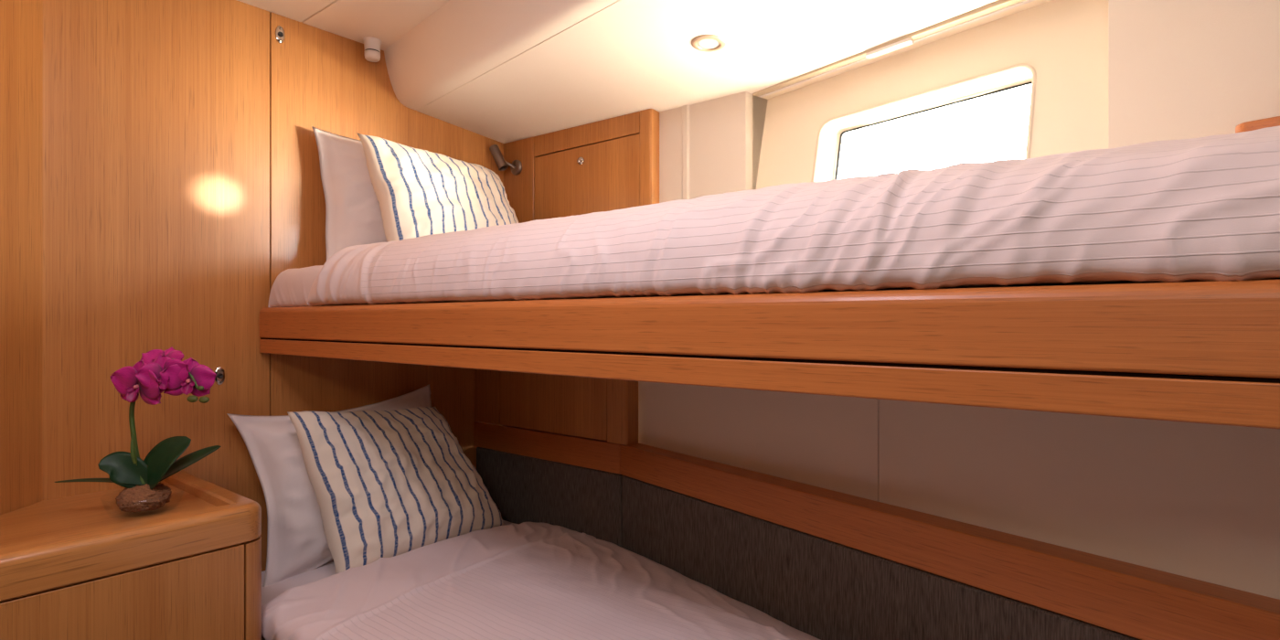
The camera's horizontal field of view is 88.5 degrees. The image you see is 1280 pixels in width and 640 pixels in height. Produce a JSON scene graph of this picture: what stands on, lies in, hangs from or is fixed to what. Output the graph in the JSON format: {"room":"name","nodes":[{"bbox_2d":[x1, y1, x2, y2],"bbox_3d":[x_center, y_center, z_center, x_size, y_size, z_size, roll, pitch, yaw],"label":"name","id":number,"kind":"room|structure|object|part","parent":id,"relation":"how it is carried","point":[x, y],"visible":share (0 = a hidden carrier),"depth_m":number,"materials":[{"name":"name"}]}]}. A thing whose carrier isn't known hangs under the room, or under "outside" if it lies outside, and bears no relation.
{"room":"boat cabin","nodes":[
{"label":"boat cabin","id":0,"kind":"room"},
{"bbox_2d":[0,0,42,515],"bbox_3d":[-1.253,0.130,0.509,0.028,2.039,1.950,0,0,-6],"label":"wall","id":1,"kind":"structure","parent":0,"point":[21,21],"depth_m":1.42,"materials":[{"name":"brown wood"}]},
{"bbox_2d":[42,0,503,571],"bbox_3d":[-0.905,0.130,2.050,0.030,2.039,1.440,0,0,39],"label":"wall","id":2,"kind":"structure","parent":0,"point":[182,174],"depth_m":1.70,"materials":[{"name":"brown wood"}]},
{"bbox_2d":[214,366,224,384],"bbox_3d":[-1.120,0.149,1.752,0.008,0.050,0.025,0,0,39],"label":"latch","id":3,"kind":"object","parent":2,"relation":"attached to","point":[219,371],"visible":0.96,"depth_m":1.75,"materials":[{"name":"silver metal"}]},
{"bbox_2d":[275,25,284,43],"bbox_3d":[-1.024,-0.813,1.872,0.008,0.050,0.025,0,0,39],"label":"latch","id":4,"kind":"object","parent":2,"relation":"attached to","point":[279,31],"visible":1,"depth_m":1.87,"materials":[{"name":"silver metal"}]},
{"bbox_2d":[236,0,449,50],"bbox_3d":[-0.376,-0.894,0.430,2.925,0.050,2.300,0,0,39],"label":"ceiling","id":5,"kind":"structure","parent":0,"point":[388,21],"depth_m":1.86,"materials":[{"name":"beige paint"}]},
{"bbox_2d":[362,36,381,62],"bbox_3d":[-0.832,-0.839,2.045,0.053,0.061,0.053,0,0,39],"label":"ceiling sensor","id":6,"kind":"object","parent":5,"relation":"attached to","point":[372,45],"visible":1,"depth_m":2.03,"materials":[{"name":"white plastic"}]},
{"bbox_2d":[384,0,997,143],"bbox_3d":[0.374,-0.776,1.363,0.731,0.249,3.003,0,0,-43],"label":"ceiling","id":7,"kind":"structure","parent":0,"point":[504,71],"depth_m":1.73,"materials":[{"name":"beige paint"}]},
{"bbox_2d":[691,34,725,52],"bbox_3d":[0.169,-0.680,1.617,0.086,0.014,0.086,0,0,39],"label":"recessed light","id":8,"kind":"object","parent":7,"relation":"in","point":[707,43],"visible":1,"depth_m":1.61,"materials":[{"name":"beige"}]},
{"bbox_2d":[755,0,1108,189],"bbox_3d":[0.778,-0.303,1.315,0.138,0.706,1.511,0,0,-37],"label":"wall","id":9,"kind":"structure","parent":0,"point":[1065,42],"depth_m":1.41,"materials":[{"name":"beige paint"}]},
{"bbox_2d":[659,91,767,202],"bbox_3d":[0.227,-0.335,2.021,0.344,0.770,0.117,0,0,39],"label":"panel","id":10,"kind":"object","parent":9,"relation":"attached to","point":[705,147],"depth_m":1.97,"materials":[{"name":"beige paint"}]},
{"bbox_2d":[751,94,767,189],"bbox_3d":[0.371,-0.302,1.946,0.138,0.705,0.012,0,0,-37],"label":"trim","id":11,"kind":"structure","parent":9,"relation":"attached to","point":[763,116],"depth_m":1.91,"materials":[{"name":"beige"}]},
{"bbox_2d":[811,63,1036,181],"bbox_3d":[0.649,-0.382,1.554,0.125,0.302,0.538,0,0,-38],"label":"window","id":12,"kind":"structure","parent":9,"relation":"in","point":[826,163],"depth_m":1.58,"materials":[{"name":"beige plastic"}]},
{"bbox_2d":[1108,0,1279,149],"bbox_3d":[1.218,-0.325,0.810,0.178,0.750,1.062,0,0,-38],"label":"wall panel","id":13,"kind":"object","parent":9,"relation":"attached to","point":[1178,69],"depth_m":1.11,"materials":[{"name":"white paint"}]},
{"bbox_2d":[638,381,1279,599],"bbox_3d":[0.661,0.200,1.156,0.040,0.400,2.230,0,0,-37],"label":"wall","id":14,"kind":"structure","parent":0,"point":[1198,501],"depth_m":1.12,"materials":[{"name":"beige plastic"}]},
{"bbox_2d":[473,369,638,474],"bbox_3d":[-0.305,0.230,2.192,0.726,0.460,0.058,0,0,39],"label":"locker","id":15,"kind":"object","parent":14,"relation":"attached to","point":[582,421],"visible":0.65,"depth_m":2.13,"materials":[{"name":"brown wood"}]},
{"bbox_3d":[-0.310,0.415,2.196,0.713,0.088,0.058,0,0,39],"label":"rail","id":16,"kind":"part","parent":15,"relation":"part of","materials":[{"name":"brown wood"}]},
{"bbox_3d":[-0.292,0.184,2.162,0.504,0.368,0.018,0,0,39],"label":"door","id":17,"kind":"part","parent":15,"relation":"part of","materials":[{"name":"brown wood"}]},
{"bbox_3d":[-0.052,0.185,1.989,0.080,0.370,0.053,0,0,39],"label":"corner post","id":18,"kind":"part","parent":15,"relation":"part of","materials":[{"name":"brown wood"}]},
{"bbox_2d":[503,108,659,223],"bbox_3d":[-0.232,-0.336,2.290,0.716,0.672,0.063,0,0,36],"label":"locker","id":19,"kind":"object","parent":14,"relation":"attached to","point":[612,164],"visible":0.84,"depth_m":2.23,"materials":[{"name":"brown wood"}]},
{"bbox_2d":[489,144,522,175],"bbox_3d":[-0.498,-0.595,2.438,0.118,0.109,0.059,0,0,-15],"label":"reading lamp","id":20,"kind":"object","parent":19,"relation":"attached to","point":[502,165],"visible":1,"depth_m":2.43,"materials":[{"name":"silver metal"}]},
{"bbox_3d":[-0.487,-0.580,2.440,0.051,0.032,0.019,0,0,-8],"label":"arm","id":21,"kind":"part","parent":20,"relation":"part of","materials":[{"name":"silver metal"}]},
{"bbox_3d":[-0.189,-0.633,2.252,0.493,0.073,0.018,0,0,39],"label":"rail","id":22,"kind":"part","parent":19,"relation":"part of","materials":[{"name":"brown wood"}]},
{"bbox_3d":[-0.188,-0.311,2.253,0.493,0.563,0.018,0,0,39],"label":"door","id":23,"kind":"part","parent":19,"relation":"part of","materials":[{"name":"brown wood"}]},
{"bbox_3d":[0.038,-0.332,2.096,0.048,0.664,0.061,0,0,39],"label":"corner post","id":24,"kind":"part","parent":19,"relation":"part of","materials":[{"name":"brown wood"}]},
{"bbox_2d":[259,279,1279,429],"bbox_3d":[0.318,0.029,1.294,2.821,0.126,0.895,0,0,39],"label":"bunk bed","id":25,"kind":"object","parent":14,"relation":"attached to","point":[1195,352],"visible":1,"depth_m":0.74,"materials":[{"name":"brown wood"}]},
{"bbox_2d":[268,265,345,307],"bbox_3d":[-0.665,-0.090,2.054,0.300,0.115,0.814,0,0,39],"label":"mattress","id":26,"kind":"object","parent":25,"relation":"on","point":[292,287],"visible":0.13,"depth_m":1.74,"materials":[{"name":"white fabric"}]},
{"bbox_2d":[311,126,387,260],"bbox_3d":[-0.733,-0.345,2.132,0.218,0.430,0.635,0,0,39],"label":"pillow","id":27,"kind":"object","parent":26,"relation":"on","point":[353,214],"visible":0.23,"depth_m":1.91,"materials":[{"name":"white fabric"}]},
{"bbox_2d":[356,132,518,241],"bbox_3d":[-0.580,-0.341,2.067,0.238,0.385,0.585,0,0,39],"label":"cushion","id":28,"kind":"object","parent":26,"relation":"on","point":[419,192],"visible":0.72,"depth_m":1.90,"materials":[{"name":"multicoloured fabric"}]},
{"bbox_3d":[0.049,0.072,0.959,2.821,0.038,0.034,0,0,39],"label":"rail","id":29,"kind":"part","parent":25,"relation":"part of","materials":[{"name":"brown wood"}]},
{"bbox_3d":[0.053,0.007,0.964,2.821,0.084,0.049,0,0,39],"label":"rail","id":30,"kind":"part","parent":25,"relation":"part of","materials":[{"name":"brown wood"}]},
{"bbox_2d":[307,125,1279,305],"bbox_3d":[0.327,-0.120,1.276,2.293,0.177,0.895,0,0,39],"label":"duvet","id":31,"kind":"object","parent":25,"relation":"on","point":[1206,208],"visible":0.98,"depth_m":0.75,"materials":[{"name":"white fabric"}]},
{"bbox_2d":[619,442,1279,639],"bbox_3d":[0.631,0.415,1.109,0.064,0.088,2.190,0,0,-38],"label":"ledge","id":32,"kind":"object","parent":14,"relation":"attached to","point":[1142,602],"visible":0.97,"depth_m":1.11,"materials":[{"name":"brown wood"}]},
{"bbox_2d":[1235,116,1279,133],"bbox_3d":[1.060,-0.276,0.848,0.058,0.048,0.435,0,0,-38],"label":"shelf","id":33,"kind":"object","parent":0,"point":[1252,125],"visible":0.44,"depth_m":0.98,"materials":[{"name":"brown wood"}]},
{"bbox_3d":[-0.266,1.165,0.567,2.925,0.030,2.650,0,0,39],"label":"floor","id":34,"kind":"structure","parent":0,"visible":0},
{"bbox_2d":[0,470,261,639],"bbox_3d":[-1.223,0.767,1.256,0.520,0.764,0.755,0,0,39],"label":"base cabinet","id":35,"kind":"object","parent":34,"relation":"on","point":[79,567],"visible":0.98,"depth_m":1.25,"materials":[{"name":"brown wood"}]},
{"bbox_3d":[-1.041,0.766,1.087,0.019,0.608,0.700,0,0,39],"label":"door","id":36,"kind":"part","parent":35,"relation":"part of","materials":[{"name":"brown wood"}]},
{"bbox_2d":[53,346,221,512],"bbox_3d":[-1.044,0.231,1.387,0.278,0.348,0.144,0,0,8],"label":"orchid","id":37,"kind":"object","parent":35,"relation":"on","point":[157,371],"visible":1,"depth_m":1.37,"materials":[{"name":"purple plant"}]},
{"bbox_3d":[-1.004,0.216,1.393,0.151,0.273,0.023,0,0,0],"label":"stem","id":38,"kind":"part","parent":37,"relation":"part of","materials":[{"name":"green plant"}]},
{"bbox_3d":[-0.829,0.806,1.396,0.079,0.686,0.042,0,0,39],"label":"corner post","id":39,"kind":"part","parent":35,"relation":"part of","materials":[{"name":"brown wood"}]},
{"bbox_2d":[261,520,518,639],"bbox_3d":[0.204,0.743,1.175,2.756,0.135,0.882,0,0,39],"label":"mattress","id":40,"kind":"object","parent":34,"relation":"on","point":[269,592],"visible":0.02,"depth_m":1.72,"materials":[{"name":"white fabric"}]},
{"bbox_2d":[226,384,431,586],"bbox_3d":[-0.800,0.470,1.994,0.220,0.510,0.775,0,0,39],"label":"pillow","id":41,"kind":"object","parent":40,"relation":"on","point":[296,540],"visible":0.27,"depth_m":1.75,"materials":[{"name":"white fabric"}]},
{"bbox_2d":[287,406,504,573],"bbox_3d":[-0.662,0.447,1.861,0.309,0.418,0.563,0,0,39],"label":"cushion","id":42,"kind":"object","parent":40,"relation":"on","point":[386,484],"visible":0.97,"depth_m":1.75,"materials":[{"name":"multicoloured fabric"}]},
{"bbox_2d":[261,522,820,639],"bbox_3d":[0.325,0.652,1.050,2.390,0.123,0.876,0,0,39],"label":"duvet","id":43,"kind":"object","parent":40,"relation":"on","point":[525,581],"visible":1,"depth_m":1.43,"materials":[{"name":"white fabric"}]},
{"bbox_2d":[476,447,623,547],"bbox_3d":[-0.319,0.806,2.197,0.696,0.684,0.035,0,0,39],"label":"panel","id":44,"kind":"object","parent":34,"relation":"on","point":[589,501],"visible":0.31,"depth_m":2.15,"materials":[{"name":"grey fabric"}]},
{"bbox_2d":[622,475,1141,639],"bbox_3d":[0.624,0.806,1.102,0.034,0.684,2.188,0,0,-37],"label":"panel","id":45,"kind":"object","parent":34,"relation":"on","point":[823,589],"visible":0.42,"depth_m":1.41,"materials":[{"name":"grey fabric"}]},
{"bbox_3d":[0.948,-0.825,1.365,2.212,0.250,0.567,0,0,39],"label":"wall","id":46,"kind":"structure","parent":0,"visible":0},
{"bbox_2d":[752,0,1052,99],"bbox_3d":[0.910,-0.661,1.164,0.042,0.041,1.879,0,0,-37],"label":"trim","id":47,"kind":"structure","parent":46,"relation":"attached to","point":[998,6],"depth_m":1.53,"materials":[{"name":"beige"}]}
]}

